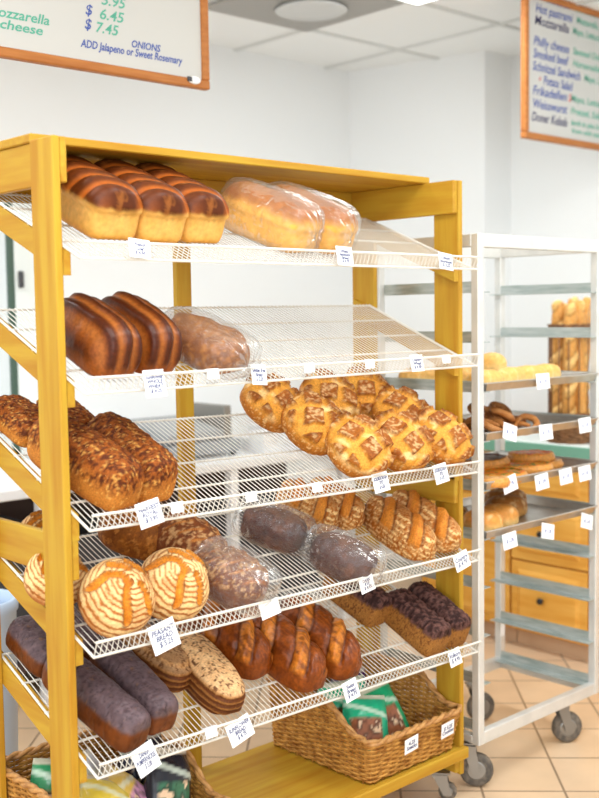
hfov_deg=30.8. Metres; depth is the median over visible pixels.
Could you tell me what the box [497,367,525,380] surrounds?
roll
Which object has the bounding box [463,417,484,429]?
pretzel
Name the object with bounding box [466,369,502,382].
roll
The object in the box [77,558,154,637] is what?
boule
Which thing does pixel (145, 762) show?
price card
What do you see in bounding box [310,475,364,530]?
scored batard
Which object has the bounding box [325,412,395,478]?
boule
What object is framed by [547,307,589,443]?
stand
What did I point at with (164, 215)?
loaf
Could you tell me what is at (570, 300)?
baguette
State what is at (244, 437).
carton
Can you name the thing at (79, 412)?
loaf
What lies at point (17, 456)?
wire shelf
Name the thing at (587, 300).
baguette
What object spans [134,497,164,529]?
price card
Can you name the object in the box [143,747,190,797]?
snack bag
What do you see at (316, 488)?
card holder
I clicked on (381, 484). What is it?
price card
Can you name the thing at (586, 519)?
price card
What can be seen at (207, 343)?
loaf
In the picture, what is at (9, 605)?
bin
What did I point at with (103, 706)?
loaf
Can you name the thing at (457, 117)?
wall
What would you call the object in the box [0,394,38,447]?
loaf
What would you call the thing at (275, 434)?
carton
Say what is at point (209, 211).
loaf
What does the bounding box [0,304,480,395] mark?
wire shelf
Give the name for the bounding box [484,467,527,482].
flatbread
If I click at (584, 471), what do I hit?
price card
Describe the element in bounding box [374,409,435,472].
boule
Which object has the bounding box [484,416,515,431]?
pretzel
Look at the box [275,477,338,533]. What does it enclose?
scored batard
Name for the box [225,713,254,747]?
price card
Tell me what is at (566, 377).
tray
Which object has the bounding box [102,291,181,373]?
loaf
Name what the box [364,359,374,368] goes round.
card holder
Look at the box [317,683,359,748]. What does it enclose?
snack bag
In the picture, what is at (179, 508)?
card holder
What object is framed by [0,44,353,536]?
wall
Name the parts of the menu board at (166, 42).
frame, frame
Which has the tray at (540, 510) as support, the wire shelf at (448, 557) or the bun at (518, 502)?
the bun at (518, 502)
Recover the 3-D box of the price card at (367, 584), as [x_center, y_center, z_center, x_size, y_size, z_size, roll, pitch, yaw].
[0.164,0.449,2.643,0.053,0.046,0.010,-5,6,-42]
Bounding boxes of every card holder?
[167,501,183,513]
[202,725,217,739]
[205,368,219,379]
[244,491,257,502]
[302,363,314,372]
[309,482,322,492]
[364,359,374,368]
[439,354,450,363]
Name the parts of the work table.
leg, panel, leg, leg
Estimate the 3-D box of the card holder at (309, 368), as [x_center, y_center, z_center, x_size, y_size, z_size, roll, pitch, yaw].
[0.019,-0.072,2.484,0.032,0.023,0.016,-5,6,-42]
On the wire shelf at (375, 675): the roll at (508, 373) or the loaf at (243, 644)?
the loaf at (243, 644)
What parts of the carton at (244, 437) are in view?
lid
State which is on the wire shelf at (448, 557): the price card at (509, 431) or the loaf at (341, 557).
the loaf at (341, 557)
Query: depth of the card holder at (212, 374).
2.29 m
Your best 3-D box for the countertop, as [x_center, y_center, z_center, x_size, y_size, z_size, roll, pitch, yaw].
[1.395,0.189,4.319,0.734,0.057,1.860,-5,6,-42]
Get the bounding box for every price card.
[128,237,150,258]
[131,739,161,778]
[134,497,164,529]
[142,369,166,397]
[147,616,180,655]
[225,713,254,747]
[250,364,266,384]
[258,597,280,620]
[335,246,353,265]
[341,677,360,702]
[358,573,375,594]
[372,471,390,493]
[405,734,417,754]
[409,355,424,371]
[432,462,449,484]
[438,252,452,270]
[441,719,453,739]
[447,646,462,667]
[453,549,470,572]
[502,422,516,441]
[502,530,517,550]
[503,473,517,494]
[534,472,548,490]
[536,373,549,388]
[539,424,552,440]
[541,523,553,539]
[559,467,572,484]
[578,417,591,433]
[578,465,591,481]
[581,513,592,529]
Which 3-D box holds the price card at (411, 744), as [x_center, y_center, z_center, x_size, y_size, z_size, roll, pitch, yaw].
[0.295,0.909,2.858,0.056,0.047,0.006,-5,6,-42]
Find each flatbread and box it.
[463,453,509,469]
[463,474,509,487]
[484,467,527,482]
[502,460,553,473]
[507,449,554,461]
[550,458,563,468]
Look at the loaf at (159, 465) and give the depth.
2.27 m
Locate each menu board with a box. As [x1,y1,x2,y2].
[0,0,209,90]
[521,0,598,150]
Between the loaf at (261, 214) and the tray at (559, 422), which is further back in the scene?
the tray at (559, 422)
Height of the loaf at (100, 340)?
0.176 m
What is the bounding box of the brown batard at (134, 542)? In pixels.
[98,506,166,560]
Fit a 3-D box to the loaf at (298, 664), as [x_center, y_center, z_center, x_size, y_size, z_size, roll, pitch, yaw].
[-0.048,0.603,2.664,0.286,0.172,0.132,3,6,38]
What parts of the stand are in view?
rod, rod, rod, rod, rod, rod, rod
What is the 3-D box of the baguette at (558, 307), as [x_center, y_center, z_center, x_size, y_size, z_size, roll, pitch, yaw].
[1.019,-0.118,4.269,0.070,0.541,0.070,-3,5,-28]
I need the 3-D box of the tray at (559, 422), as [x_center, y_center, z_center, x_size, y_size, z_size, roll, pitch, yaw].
[0.602,0.079,3.388,0.569,0.025,0.396,-5,6,-42]
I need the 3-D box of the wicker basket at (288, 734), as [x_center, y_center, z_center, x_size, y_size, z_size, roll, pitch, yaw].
[0.179,0.878,3.049,0.394,0.206,0.442,-5,6,-42]
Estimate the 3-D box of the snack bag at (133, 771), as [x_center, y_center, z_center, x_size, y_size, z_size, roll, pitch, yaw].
[-0.367,0.890,2.559,0.082,0.206,0.141,3,6,41]
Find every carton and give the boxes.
[238,436,298,451]
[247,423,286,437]
[249,430,278,453]
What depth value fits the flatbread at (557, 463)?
3.44 m
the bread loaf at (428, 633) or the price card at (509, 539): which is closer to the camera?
the bread loaf at (428, 633)
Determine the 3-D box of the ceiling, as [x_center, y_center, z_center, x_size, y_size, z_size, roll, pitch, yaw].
[0.045,-1.437,1.732,6.800,0.050,6.050,-5,6,-42]
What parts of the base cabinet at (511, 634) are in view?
door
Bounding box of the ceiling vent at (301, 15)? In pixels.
[208,0,403,31]
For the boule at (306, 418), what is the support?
on the wire shelf at (17, 456)
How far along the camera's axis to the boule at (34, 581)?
2.25 m
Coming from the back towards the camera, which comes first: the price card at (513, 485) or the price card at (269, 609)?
the price card at (513, 485)
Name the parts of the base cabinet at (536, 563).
knob, drawer, drawer, drawer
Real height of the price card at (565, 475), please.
0.049 m
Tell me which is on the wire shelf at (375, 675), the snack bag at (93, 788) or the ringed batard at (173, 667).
the ringed batard at (173, 667)
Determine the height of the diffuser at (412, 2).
0.010 m
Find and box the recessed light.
[395,0,438,6]
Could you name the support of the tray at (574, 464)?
on the rack at (566, 726)
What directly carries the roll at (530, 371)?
on the tray at (566, 377)
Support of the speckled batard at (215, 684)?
on the wire shelf at (375, 675)
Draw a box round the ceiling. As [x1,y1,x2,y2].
[208,0,598,71]
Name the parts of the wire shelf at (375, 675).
rod, cross rod, cross rod, cross rod, cross rod, rod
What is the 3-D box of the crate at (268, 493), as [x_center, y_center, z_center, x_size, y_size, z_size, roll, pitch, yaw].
[-0.166,0.652,4.830,0.416,0.400,0.318,-5,6,-42]
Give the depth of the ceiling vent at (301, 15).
4.48 m
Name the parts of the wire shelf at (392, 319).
rod, cross rod, cross rod, cross rod, cross rod, rod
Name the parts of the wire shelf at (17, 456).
rod, cross rod, cross rod, cross rod, cross rod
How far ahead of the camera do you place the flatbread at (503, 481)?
3.10 m
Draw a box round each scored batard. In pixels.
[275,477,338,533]
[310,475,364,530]
[363,495,436,560]
[391,489,461,552]
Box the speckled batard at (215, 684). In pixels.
[178,630,245,714]
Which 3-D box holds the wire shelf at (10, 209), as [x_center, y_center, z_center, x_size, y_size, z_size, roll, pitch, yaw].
[-0.105,-0.398,2.624,1.213,0.170,0.416,-5,6,-42]
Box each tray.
[392,372,598,390]
[424,451,597,489]
[463,412,597,440]
[463,494,597,538]
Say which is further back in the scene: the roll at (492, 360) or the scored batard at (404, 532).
the roll at (492, 360)
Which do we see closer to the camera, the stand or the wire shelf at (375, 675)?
the wire shelf at (375, 675)
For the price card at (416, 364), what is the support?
attached to the wire shelf at (392, 319)
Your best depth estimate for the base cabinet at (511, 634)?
4.54 m
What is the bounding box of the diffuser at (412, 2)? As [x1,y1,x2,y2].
[402,0,432,4]
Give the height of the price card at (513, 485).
0.057 m
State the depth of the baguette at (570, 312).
4.19 m
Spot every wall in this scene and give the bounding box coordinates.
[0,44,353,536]
[349,51,598,563]
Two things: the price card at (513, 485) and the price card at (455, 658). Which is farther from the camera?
the price card at (513, 485)
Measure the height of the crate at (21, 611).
0.500 m
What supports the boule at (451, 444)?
on the wire shelf at (17, 456)
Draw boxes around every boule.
[21,510,42,528]
[23,553,87,605]
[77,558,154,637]
[141,547,208,621]
[240,372,298,432]
[281,390,341,455]
[299,368,360,416]
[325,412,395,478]
[345,366,389,418]
[372,385,428,419]
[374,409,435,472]
[417,406,474,466]
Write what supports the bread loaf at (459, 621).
on the wire shelf at (375, 675)
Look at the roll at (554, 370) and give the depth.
3.38 m
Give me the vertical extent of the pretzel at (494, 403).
0.058 m
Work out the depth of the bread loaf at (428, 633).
2.90 m
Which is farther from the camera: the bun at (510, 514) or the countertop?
the countertop
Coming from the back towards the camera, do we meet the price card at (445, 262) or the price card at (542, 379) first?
the price card at (542, 379)
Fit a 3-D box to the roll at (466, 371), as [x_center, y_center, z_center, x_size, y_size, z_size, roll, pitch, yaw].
[0.497,-0.069,3.268,0.128,0.055,0.071,-3,5,-28]
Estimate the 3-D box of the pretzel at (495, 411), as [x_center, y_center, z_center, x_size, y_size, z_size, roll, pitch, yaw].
[0.595,0.046,3.279,0.100,0.058,0.154,-3,5,-23]
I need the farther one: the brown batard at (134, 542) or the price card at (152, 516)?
the brown batard at (134, 542)
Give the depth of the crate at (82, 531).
4.08 m
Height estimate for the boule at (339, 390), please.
0.158 m
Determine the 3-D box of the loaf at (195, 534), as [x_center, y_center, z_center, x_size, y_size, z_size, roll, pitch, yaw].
[-0.252,0.340,2.537,0.182,0.156,0.148,2,5,32]
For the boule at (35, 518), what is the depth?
2.40 m
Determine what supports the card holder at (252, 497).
attached to the wire shelf at (17, 456)
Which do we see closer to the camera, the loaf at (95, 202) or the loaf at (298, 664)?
the loaf at (95, 202)
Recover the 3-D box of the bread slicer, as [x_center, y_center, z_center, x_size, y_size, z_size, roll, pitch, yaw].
[-0.474,0.134,4.538,0.380,0.210,0.280,-5,6,-42]
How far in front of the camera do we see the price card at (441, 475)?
2.81 m
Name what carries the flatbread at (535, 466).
on the tray at (574, 464)
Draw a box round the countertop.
[470,433,589,458]
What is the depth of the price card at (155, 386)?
2.19 m
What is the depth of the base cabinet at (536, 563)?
4.29 m
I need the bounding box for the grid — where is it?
[208,0,598,68]
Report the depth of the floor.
3.52 m
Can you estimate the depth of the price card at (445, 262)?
2.78 m
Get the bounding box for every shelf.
[0,193,480,269]
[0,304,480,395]
[0,413,480,531]
[2,490,480,658]
[2,572,480,779]
[17,577,323,673]
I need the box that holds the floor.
[18,569,598,797]
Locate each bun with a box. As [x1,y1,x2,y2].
[463,509,503,530]
[484,488,526,504]
[484,504,518,526]
[485,494,527,516]
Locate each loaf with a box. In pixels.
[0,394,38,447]
[5,615,46,677]
[27,416,144,511]
[36,400,94,424]
[42,657,150,752]
[60,154,142,239]
[64,293,141,378]
[74,609,100,659]
[87,411,177,502]
[89,638,178,735]
[94,159,189,242]
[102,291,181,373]
[135,163,228,243]
[156,512,227,557]
[171,312,249,374]
[178,597,272,679]
[201,544,268,609]
[222,181,321,252]
[239,605,326,692]
[240,503,307,552]
[270,184,357,253]
[279,593,361,680]
[309,532,377,583]
[322,574,391,627]
[385,588,450,656]
[408,581,470,647]
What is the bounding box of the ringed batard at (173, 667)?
[120,623,191,692]
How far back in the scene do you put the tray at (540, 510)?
3.44 m
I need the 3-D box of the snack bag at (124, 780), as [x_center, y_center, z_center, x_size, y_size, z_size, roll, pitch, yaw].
[-0.373,0.905,2.420,0.152,0.152,0.134,-1,5,1]
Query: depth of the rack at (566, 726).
3.42 m
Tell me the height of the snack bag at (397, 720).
0.177 m
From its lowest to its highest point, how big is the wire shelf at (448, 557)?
0.167 m
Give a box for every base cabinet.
[422,451,517,642]
[512,472,588,660]
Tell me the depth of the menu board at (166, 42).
3.04 m
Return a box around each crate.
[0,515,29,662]
[74,516,152,638]
[203,492,318,600]
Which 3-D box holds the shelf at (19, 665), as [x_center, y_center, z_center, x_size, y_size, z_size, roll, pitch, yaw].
[-0.650,0.908,4.419,1.980,0.030,0.390,-5,6,-42]
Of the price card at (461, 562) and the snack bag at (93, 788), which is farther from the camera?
the price card at (461, 562)
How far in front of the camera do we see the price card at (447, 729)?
2.96 m
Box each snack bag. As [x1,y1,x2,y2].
[30,758,51,796]
[80,775,128,797]
[83,748,102,775]
[101,764,146,797]
[118,733,163,783]
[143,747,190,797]
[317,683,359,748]
[331,667,368,686]
[336,675,366,688]
[343,695,388,763]
[360,679,409,734]
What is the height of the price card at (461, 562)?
0.056 m
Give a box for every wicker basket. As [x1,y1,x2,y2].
[5,730,230,797]
[266,649,461,784]
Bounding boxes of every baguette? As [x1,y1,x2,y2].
[550,300,564,412]
[562,303,577,413]
[567,297,578,303]
[573,300,589,413]
[583,297,590,360]
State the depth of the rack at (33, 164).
2.52 m
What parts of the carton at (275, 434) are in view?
lid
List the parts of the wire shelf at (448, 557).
rod, cross rod, cross rod, cross rod, cross rod, rod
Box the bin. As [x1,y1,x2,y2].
[0,589,18,770]
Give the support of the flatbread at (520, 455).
on the flatbread at (557, 463)
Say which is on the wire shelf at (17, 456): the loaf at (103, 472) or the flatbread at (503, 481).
the loaf at (103, 472)
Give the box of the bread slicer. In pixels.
[130,402,240,459]
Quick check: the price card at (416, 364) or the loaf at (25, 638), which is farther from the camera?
the price card at (416, 364)
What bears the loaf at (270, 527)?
on the wire shelf at (448, 557)
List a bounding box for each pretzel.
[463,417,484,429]
[467,401,511,418]
[484,406,514,422]
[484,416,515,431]
[497,413,539,435]
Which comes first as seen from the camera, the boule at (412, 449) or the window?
the boule at (412, 449)
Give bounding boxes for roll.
[398,367,434,378]
[463,367,470,380]
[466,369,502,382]
[484,352,506,369]
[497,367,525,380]
[518,365,546,378]
[537,364,560,376]
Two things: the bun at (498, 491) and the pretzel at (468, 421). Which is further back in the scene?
the bun at (498, 491)
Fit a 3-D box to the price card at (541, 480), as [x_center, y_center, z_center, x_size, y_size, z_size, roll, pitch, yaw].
[0.722,0.246,3.235,0.069,0.050,0.006,-5,6,-42]
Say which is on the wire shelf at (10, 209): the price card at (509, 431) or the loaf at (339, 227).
the loaf at (339, 227)
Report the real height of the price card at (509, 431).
0.063 m
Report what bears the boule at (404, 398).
on the wire shelf at (17, 456)
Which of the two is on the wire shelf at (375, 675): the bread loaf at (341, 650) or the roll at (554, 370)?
the bread loaf at (341, 650)
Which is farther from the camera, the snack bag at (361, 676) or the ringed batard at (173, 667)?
the snack bag at (361, 676)
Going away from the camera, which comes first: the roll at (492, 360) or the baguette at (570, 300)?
the roll at (492, 360)
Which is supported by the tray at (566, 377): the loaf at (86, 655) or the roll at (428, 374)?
the roll at (428, 374)
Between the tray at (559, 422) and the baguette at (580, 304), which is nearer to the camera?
the tray at (559, 422)
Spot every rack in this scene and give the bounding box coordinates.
[0,133,468,797]
[377,233,598,785]
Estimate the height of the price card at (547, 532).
0.060 m
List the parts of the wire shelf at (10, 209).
rod, cross rod, cross rod, cross rod, cross rod, rod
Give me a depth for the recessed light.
4.41 m
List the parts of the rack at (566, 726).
post, tray rail, tray rail, tray rail, tray rail, tray rail, tray rail, tray rail, tray rail, post, tray rail, post, tray rail, tray rail, tray rail, tray rail, tray rail, tray rail, tray rail, tray rail, tray rail, tray rail, post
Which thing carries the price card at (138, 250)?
attached to the wire shelf at (10, 209)
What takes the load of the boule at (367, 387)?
on the wire shelf at (17, 456)
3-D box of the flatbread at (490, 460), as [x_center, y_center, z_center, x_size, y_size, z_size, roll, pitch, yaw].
[0.557,0.195,3.368,0.212,0.034,0.152,-4,6,-37]
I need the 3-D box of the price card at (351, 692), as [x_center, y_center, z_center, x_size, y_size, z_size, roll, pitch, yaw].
[0.124,0.703,2.623,0.055,0.054,0.012,-5,6,-42]
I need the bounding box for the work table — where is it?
[0,435,349,704]
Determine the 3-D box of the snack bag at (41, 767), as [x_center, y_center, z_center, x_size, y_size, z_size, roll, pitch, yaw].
[-0.545,0.909,2.445,0.125,0.194,0.119,-1,5,-3]
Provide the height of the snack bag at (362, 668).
0.157 m
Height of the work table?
0.790 m
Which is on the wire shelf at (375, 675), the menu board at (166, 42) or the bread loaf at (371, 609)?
the bread loaf at (371, 609)
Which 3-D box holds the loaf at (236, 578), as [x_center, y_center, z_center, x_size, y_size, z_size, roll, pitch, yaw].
[-0.147,0.399,2.465,0.214,0.167,0.160,1,5,25]
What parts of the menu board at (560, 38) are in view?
frame, frame, frame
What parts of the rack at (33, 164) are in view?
post, rail, rail, post, rail, post, post, rail, rail, plate, post, rail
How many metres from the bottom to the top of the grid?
0.008 m
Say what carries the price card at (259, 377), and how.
attached to the wire shelf at (392, 319)
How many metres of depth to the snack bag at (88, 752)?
2.50 m
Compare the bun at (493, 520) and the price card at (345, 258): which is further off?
the bun at (493, 520)
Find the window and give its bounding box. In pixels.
[4,202,37,458]
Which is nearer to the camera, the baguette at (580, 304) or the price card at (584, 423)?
the price card at (584, 423)
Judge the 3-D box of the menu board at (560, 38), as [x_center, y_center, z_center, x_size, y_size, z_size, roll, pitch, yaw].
[1.197,-1.365,4.606,0.837,0.590,0.028,-5,6,-42]
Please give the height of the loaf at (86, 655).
0.120 m
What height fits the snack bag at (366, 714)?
0.163 m
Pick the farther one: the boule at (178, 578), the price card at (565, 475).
the price card at (565, 475)
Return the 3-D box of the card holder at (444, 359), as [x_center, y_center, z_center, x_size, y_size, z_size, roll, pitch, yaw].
[0.376,-0.104,2.811,0.032,0.023,0.016,-5,6,-42]
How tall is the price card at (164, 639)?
0.071 m
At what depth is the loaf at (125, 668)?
2.34 m
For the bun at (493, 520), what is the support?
on the tray at (540, 510)
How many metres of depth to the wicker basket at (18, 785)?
2.55 m
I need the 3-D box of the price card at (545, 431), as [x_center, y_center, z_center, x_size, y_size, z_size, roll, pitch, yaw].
[0.734,0.099,3.237,0.066,0.046,0.006,-5,6,-42]
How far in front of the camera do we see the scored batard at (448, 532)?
2.93 m
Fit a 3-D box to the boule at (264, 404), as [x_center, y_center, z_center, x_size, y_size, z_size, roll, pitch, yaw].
[-0.066,0.005,2.818,0.165,0.161,0.177,1,5,23]
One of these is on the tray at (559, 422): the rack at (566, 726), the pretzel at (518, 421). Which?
the pretzel at (518, 421)

